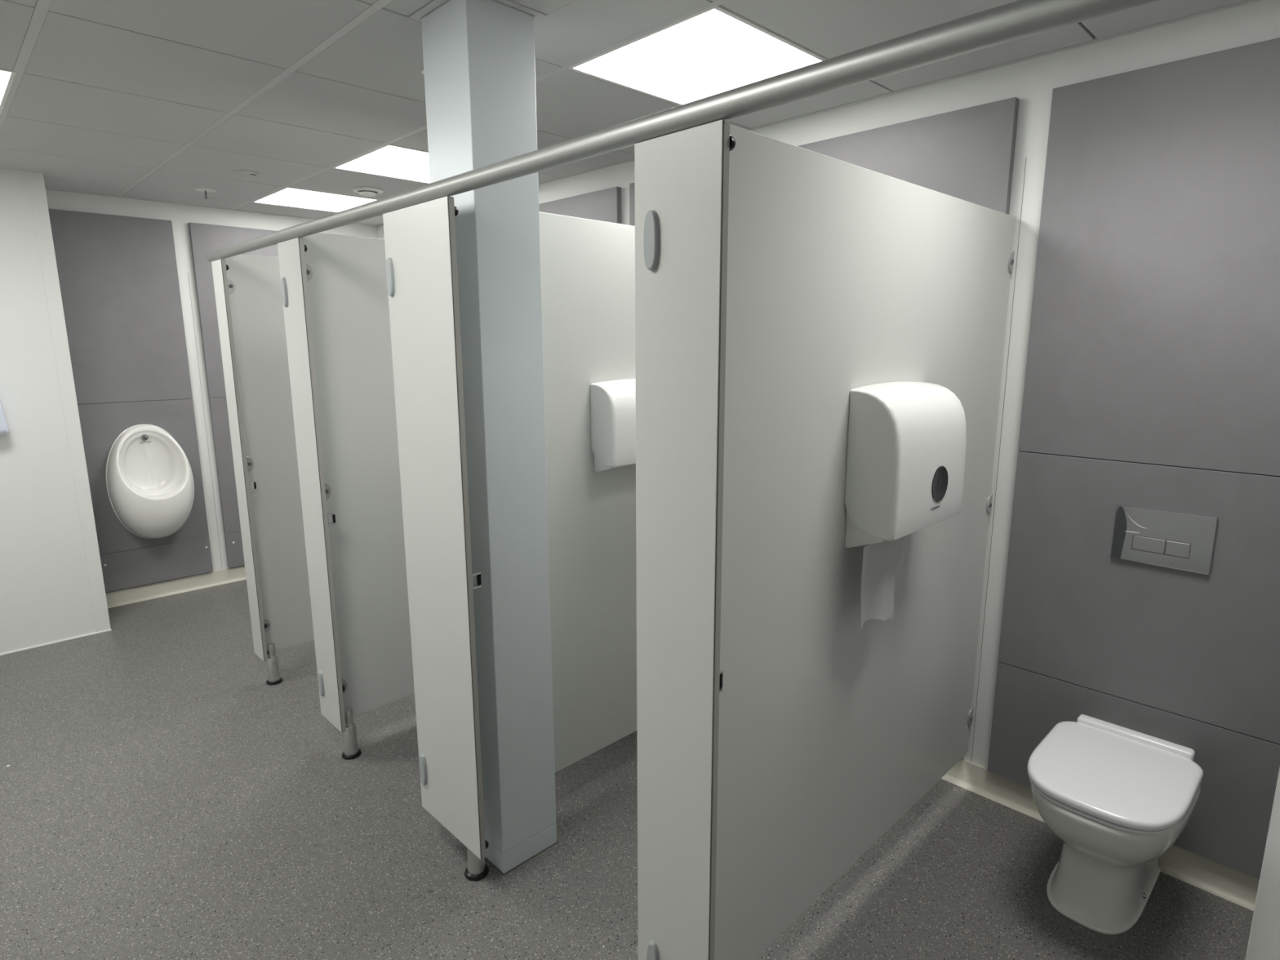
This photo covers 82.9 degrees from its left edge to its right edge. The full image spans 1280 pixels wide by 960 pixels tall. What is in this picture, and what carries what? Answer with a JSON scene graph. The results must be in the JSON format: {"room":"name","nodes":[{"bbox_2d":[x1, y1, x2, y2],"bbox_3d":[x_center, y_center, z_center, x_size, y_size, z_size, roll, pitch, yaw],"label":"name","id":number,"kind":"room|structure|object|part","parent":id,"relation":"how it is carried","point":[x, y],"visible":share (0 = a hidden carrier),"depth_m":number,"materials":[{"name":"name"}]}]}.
{"room":"public restroom","nodes":[
{"label":"public restroom","id":0,"kind":"room"},
{"bbox_2d":[0,168,110,653],"bbox_3d":[-3.689,-0.277,3.416,1.612,2.428,0.464,-11,15,-43],"label":"wall","id":1,"kind":"structure","parent":0,"point":[46,596],"depth_m":3.70,"materials":[{"name":"white paint"}]},
{"bbox_2d":[0,400,8,435],"bbox_3d":[-3.205,-0.346,3.473,0.248,0.288,0.112,-11,15,-43],"label":"wall dispenser","id":2,"kind":"object","parent":1,"relation":"attached to","point":[4,429],"visible":1,"depth_m":3.52,"materials":[{"name":"white plastic"}]},
{"bbox_2d":[0,628,111,656],"bbox_3d":[-3.518,0.941,3.479,1.616,0.010,0.007,-11,15,-43],"label":"trim","id":3,"kind":"structure","parent":1,"relation":"attached to","point":[110,629],"depth_m":3.86,"materials":[{"name":"white plastic"}]},
{"bbox_2d":[26,172,111,631],"bbox_3d":[-2.980,-0.342,3.796,0.063,2.384,0.026,-11,15,-43],"label":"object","id":4,"kind":"structure","parent":1,"relation":"attached to","point":[36,180],"depth_m":3.77,"materials":[{"name":"white paint"}]},
{"bbox_2d":[45,188,375,226],"bbox_3d":[-2.589,-1.711,4.561,1.916,0.013,0.018,-11,15,-43],"label":"trim","id":5,"kind":"structure","parent":1,"relation":"attached to","point":[46,188],"depth_m":4.40,"materials":[{"name":"grey"}]},
{"bbox_2d":[45,189,377,571],"bbox_3d":[-3.196,-0.453,4.277,3.547,2.448,0.100,-11,15,-43],"label":"wall","id":6,"kind":"structure","parent":0,"point":[180,215],"depth_m":4.54,"materials":[{"name":"white paint"}]},
{"bbox_2d":[48,208,213,592],"bbox_3d":[-3.038,-0.437,4.342,0.631,2.193,0.032,-11,15,-43],"label":"wall panel","id":7,"kind":"object","parent":6,"relation":"attached to","point":[118,279],"visible":0.8,"depth_m":4.29,"materials":[{"name":"grey laminate"}]},
{"bbox_2d":[106,424,194,538],"bbox_3d":[-2.902,0.032,4.339,0.434,0.711,0.294,-11,15,-43],"label":"urinal","id":8,"kind":"object","parent":7,"relation":"attached to","point":[150,482],"visible":1,"depth_m":4.33,"materials":[{"name":"white ceramic"}]},
{"bbox_2d":[105,564,246,608],"bbox_3d":[-2.574,0.606,5.001,1.922,0.092,0.034,-11,15,-43],"label":"baseboard","id":9,"kind":"structure","parent":6,"relation":"attached to","point":[179,585],"depth_m":4.62,"materials":[{"name":"beige plastic"}]},
{"bbox_2d":[187,274,222,569],"bbox_3d":[-2.781,-0.343,4.641,0.001,1.908,0.002,-11,15,-43],"label":"trim","id":10,"kind":"structure","parent":6,"relation":"attached to","point":[188,274],"depth_m":4.63,"materials":[{"name":"grey"}]},
{"bbox_2d":[188,222,278,568],"bbox_3d":[-2.438,-0.549,4.920,0.861,2.193,0.032,-11,15,-43],"label":"wall panel","id":11,"kind":"object","parent":6,"relation":"attached to","point":[205,238],"visible":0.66,"depth_m":4.62,"materials":[{"name":"grey laminate"}]},
{"bbox_2d":[0,0,1246,225],"bbox_3d":[-0.829,-1.182,1.678,3.547,0.056,6.670,-11,15,-43],"label":"ceiling","id":12,"kind":"structure","parent":0,"point":[162,100],"depth_m":2.32,"materials":[{"name":"tile"}]},
{"bbox_2d":[0,68,16,115],"bbox_3d":[-2.352,-1.272,2.250,0.592,0.017,0.592,-11,15,-43],"label":"recessed light","id":13,"kind":"object","parent":12,"relation":"in","point":[6,77],"visible":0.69,"depth_m":2.35,"materials":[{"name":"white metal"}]},
{"bbox_2d":[0,71,10,102],"bbox_3d":[-2.352,-1.269,2.251,0.568,0.010,0.564,-11,15,-43],"label":"diffuser","id":14,"kind":"object","parent":13,"relation":"attached to","point":[5,76],"depth_m":2.36,"materials":[{"name":"white plastic"}]},
{"bbox_2d":[194,187,216,198],"bbox_3d":[-2.389,-1.573,3.988,0.104,0.046,0.104,-11,15,-43],"label":"sprinkler head","id":15,"kind":"object","parent":12,"relation":"attached to","point":[201,189],"visible":1,"depth_m":3.98},
{"bbox_2d":[251,186,378,212],"bbox_3d":[-1.907,-1.671,4.330,0.592,0.017,0.592,-11,15,-43],"label":"recessed light","id":16,"kind":"object","parent":12,"relation":"in","point":[291,197],"visible":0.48,"depth_m":4.29,"materials":[{"name":"white plastic"}]},
{"bbox_2d":[352,186,382,196],"bbox_3d":[-1.498,-1.583,3.992,0.160,0.033,0.160,-11,15,-43],"label":"ceiling vent","id":17,"kind":"object","parent":12,"relation":"in","point":[364,191],"visible":1,"depth_m":3.96,"materials":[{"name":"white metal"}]},
{"bbox_2d":[332,143,430,183],"bbox_3d":[-1.067,-1.512,3.487,0.592,0.017,0.592,-11,15,-43],"label":"recessed light","id":18,"kind":"object","parent":12,"relation":"in","point":[392,161],"visible":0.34,"depth_m":3.42,"materials":[{"name":"white plastic"}]},
{"bbox_2d":[408,0,546,22],"bbox_3d":[-0.419,-1.202,1.869,0.250,0.014,0.256,-11,15,-43],"label":"trim","id":19,"kind":"structure","parent":12,"relation":"attached to","point":[432,5],"depth_m":1.83,"materials":[{"name":"grey"}]},
{"bbox_2d":[567,4,827,105],"bbox_3d":[0.194,-1.275,2.225,0.592,0.017,0.592,-11,15,-43],"label":"recessed light","id":20,"kind":"object","parent":12,"relation":"in","point":[714,50],"visible":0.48,"depth_m":2.16,"materials":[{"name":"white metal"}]},
{"bbox_2d":[0,579,1253,959],"bbox_3d":[-0.821,1.234,2.140,3.747,0.080,6.870,-11,15,-43],"label":"floor","id":21,"kind":"structure","parent":0,"point":[161,799],"depth_m":2.28,"materials":[{"name":"plastic"}]},
{"bbox_2d":[211,258,283,684],"bbox_3d":[-1.752,0.009,3.258,0.082,1.912,0.136,-11,15,-43],"label":"pilaster","id":22,"kind":"object","parent":21,"relation":"on","point":[268,653],"visible":1,"depth_m":3.21,"materials":[{"name":"laminate"}]},
{"bbox_3d":[-1.724,0.796,3.389,0.034,0.064,0.034,-11,15,-43],"label":"post","id":23,"kind":"part","parent":22,"relation":"part of","materials":[{"name":"silver metal"}]},
{"bbox_3d":[-1.724,0.886,3.406,0.053,0.123,0.053,-11,15,-43],"label":"leg","id":24,"kind":"part","parent":22,"relation":"part of","materials":[{"name":"silver metal"}]},
{"bbox_2d":[277,237,361,759],"bbox_3d":[-1.169,0.120,2.667,0.091,1.912,0.197,-11,15,-43],"label":"pilaster","id":25,"kind":"object","parent":21,"relation":"on","point":[291,255],"visible":1,"depth_m":2.61,"materials":[{"name":"laminate"}]},
{"bbox_3d":[-1.119,0.910,2.783,0.034,0.064,0.034,-11,15,-43],"label":"post","id":26,"kind":"part","parent":25,"relation":"part of","materials":[{"name":"silver metal"}]},
{"bbox_3d":[-1.119,1.000,2.800,0.053,0.123,0.053,-11,15,-43],"label":"leg","id":27,"kind":"part","parent":25,"relation":"part of","materials":[{"name":"silver metal"}]},
{"bbox_2d":[382,195,488,880],"bbox_3d":[-0.547,0.238,2.044,0.091,1.912,0.341,-11,15,-43],"label":"pilaster","id":28,"kind":"object","parent":21,"relation":"on","point":[420,240],"visible":1,"depth_m":1.97,"materials":[{"name":"laminate"}]},
{"bbox_3d":[-0.492,1.118,2.172,0.053,0.123,0.053,-11,15,-43],"label":"leg","id":29,"kind":"part","parent":28,"relation":"part of","materials":[{"name":"silver metal"}]},
{"bbox_2d":[205,0,1159,262],"bbox_3d":[-0.192,-0.646,1.460,0.040,0.040,4.730,-11,15,-43],"label":"rail","id":30,"kind":"object","parent":28,"relation":"on","point":[1016,20],"visible":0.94,"depth_m":1.05,"materials":[{"name":"grey metal"}]},
{"bbox_2d":[421,0,558,875],"bbox_3d":[-0.417,-0.020,2.098,0.207,2.398,0.224,-11,15,-43],"label":"column","id":31,"kind":"structure","parent":21,"relation":"on","point":[479,68],"depth_m":1.97,"materials":[{"name":"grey paint"}]},
{"bbox_2d":[634,119,735,959],"bbox_3d":[0.090,0.358,1.405,0.091,1.912,0.204,-11,15,-43],"label":"pilaster","id":32,"kind":"object","parent":21,"relation":"on","point":[682,178],"visible":1,"depth_m":1.32,"materials":[{"name":"laminate"}]},
{"bbox_2d":[1026,714,1203,934],"bbox_3d":[1.299,0.977,2.020,0.553,0.457,0.360,-11,15,-43],"label":"toilet","id":33,"kind":"object","parent":21,"relation":"on","point":[1117,797],"visible":1,"depth_m":1.93,"materials":[{"name":"white ceramic"}]},
{"bbox_3d":[1.261,0.783,1.945,0.442,0.026,0.357,-11,15,-43],"label":"lid","id":34,"kind":"part","parent":33,"relation":"part of","materials":[{"name":"white plastic"}]},
{"bbox_3d":[1.263,0.804,1.951,0.442,0.009,0.353,-11,15,-43],"label":"seat","id":35,"kind":"part","parent":33,"relation":"part of","materials":[{"name":"white plastic"}]},
{"bbox_3d":[0.836,0.497,0.664,0.082,1.912,0.195,-11,15,-43],"label":"pilaster","id":36,"kind":"object","parent":21,"relation":"on","visible":0},
{"bbox_2d":[1244,768,1279,959],"bbox_3d":[0.920,0.376,0.956,0.015,1.764,0.619,7,13,35],"label":"partition","id":37,"kind":"structure","parent":36,"relation":"attached to","point":[1264,943],"depth_m":1.21,"materials":[{"name":"laminate"}]},
{"bbox_2d":[377,0,1279,768],"bbox_3d":[0.477,-0.251,3.156,0.100,2.448,6.870,-11,15,-43],"label":"wall","id":38,"kind":"structure","parent":0,"point":[1033,82],"depth_m":2.29,"materials":[{"name":"white paint"}]},
{"bbox_2d":[222,254,314,650],"bbox_3d":[-1.244,-0.172,3.767,1.513,1.818,0.027,-11,15,-43],"label":"partition","id":39,"kind":"structure","parent":38,"relation":"attached to","point":[254,282],"depth_m":3.32,"materials":[{"name":"laminate"}]},
{"bbox_2d":[302,232,414,715],"bbox_3d":[-0.636,-0.058,3.157,1.513,1.818,0.027,-11,15,-43],"label":"partition","id":40,"kind":"structure","parent":38,"relation":"attached to","point":[348,291],"depth_m":2.74,"materials":[{"name":"laminate"}]},
{"bbox_2d":[538,186,621,223],"bbox_3d":[-0.377,-0.366,3.925,0.030,2.193,0.804,-11,15,-43],"label":"wall panel","id":41,"kind":"object","parent":38,"relation":"attached to","point":[604,205],"visible":0.08,"depth_m":3.56,"materials":[{"name":"grey"}]},
{"bbox_2d":[538,211,636,772],"bbox_3d":[0.068,0.037,2.651,1.228,1.818,0.027,-11,15,-43],"label":"partition","id":42,"kind":"structure","parent":38,"relation":"attached to","point":[588,266],"depth_m":2.40,"materials":[{"name":"laminate"}]},
{"bbox_2d":[590,378,635,472],"bbox_3d":[0.010,-0.189,2.461,0.364,0.304,0.118,-11,15,-43],"label":"dispenser","id":43,"kind":"object","parent":42,"relation":"attached to","point":[613,402],"visible":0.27,"depth_m":2.34,"materials":[{"name":"white plastic"}]},
{"bbox_3d":[0.000,-0.098,2.489,0.342,0.115,0.088,-11,15,-43],"label":"plate","id":44,"kind":"part","parent":43,"relation":"part of","materials":[{"name":"white plastic"}]},
{"bbox_2d":[629,182,635,226],"bbox_3d":[0.234,-0.251,3.313,0.030,2.193,0.770,-11,15,-43],"label":"wall panel","id":45,"kind":"object","parent":38,"relation":"attached to","point":[632,186],"visible":0.05,"depth_m":3.37,"materials":[{"name":"grey"}]},
{"bbox_2d":[375,0,1261,226],"bbox_3d":[0.430,-1.401,2.893,0.018,0.013,6.670,-11,15,-43],"label":"trim","id":46,"kind":"structure","parent":38,"relation":"attached to","point":[1234,5],"depth_m":2.22,"materials":[{"name":"grey metal"}]},
{"bbox_2d":[714,124,1015,959],"bbox_3d":[0.623,0.179,1.896,1.513,1.818,0.027,-11,15,-43],"label":"partition","id":47,"kind":"structure","parent":38,"relation":"attached to","point":[842,277],"depth_m":1.71,"materials":[{"name":"laminate"}]},
{"bbox_2d":[844,381,966,547],"bbox_3d":[0.671,-0.043,1.801,0.382,0.392,0.133,-11,15,-43],"label":"dispenser","id":48,"kind":"object","parent":47,"relation":"attached to","point":[907,442],"visible":1,"depth_m":1.70,"materials":[{"name":"white plastic"}]},
{"bbox_3d":[0.660,0.074,1.836,0.360,0.149,0.100,-11,15,-43],"label":"plate","id":49,"kind":"part","parent":48,"relation":"part of","materials":[{"name":"white plastic"}]},
{"bbox_2d":[861,537,902,629],"bbox_3d":[0.599,0.262,1.785,0.027,0.238,0.203,10,15,43],"label":"paper sheet","id":50,"kind":"object","parent":48,"relation":"hanging from","point":[880,560],"visible":0.95,"depth_m":1.77,"materials":[{"name":"white paper"}]},
{"bbox_2d":[971,160,1026,757],"bbox_3d":[1.182,0.011,2.402,0.002,2.029,0.001,-11,15,-43],"label":"trim","id":51,"kind":"structure","parent":47,"relation":"attached to","point":[1025,160],"depth_m":2.37,"materials":[{"name":"grey metal"}]},
{"bbox_2d":[798,97,1019,214],"bbox_3d":[0.851,-0.135,2.694,0.030,2.193,0.843,-11,15,-43],"label":"wall panel","id":52,"kind":"object","parent":38,"relation":"attached to","point":[967,154],"visible":0.06,"depth_m":2.34,"materials":[{"name":"grey"}]},
{"bbox_2d":[941,758,1259,911],"bbox_3d":[0.432,0.915,3.331,0.034,0.092,6.670,-11,15,-43],"label":"baseboard","id":53,"kind":"structure","parent":38,"relation":"attached to","point":[1240,888],"depth_m":2.17,"materials":[{"name":"beige plastic"}]},
{"bbox_2d":[987,37,1279,879],"bbox_3d":[1.529,-0.007,2.015,0.030,2.193,0.892,-11,15,-43],"label":"wall panel","id":54,"kind":"object","parent":38,"relation":"attached to","point":[1152,380],"visible":0.97,"depth_m":2.04,"materials":[{"name":"grey laminate"}]},
{"bbox_2d":[1110,504,1217,574],"bbox_3d":[1.486,0.166,2.064,0.011,0.162,0.236,-11,15,-43],"label":"flush plate","id":55,"kind":"object","parent":54,"relation":"attached to","point":[1183,541],"visible":1,"depth_m":2.06,"materials":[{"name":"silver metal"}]}
]}

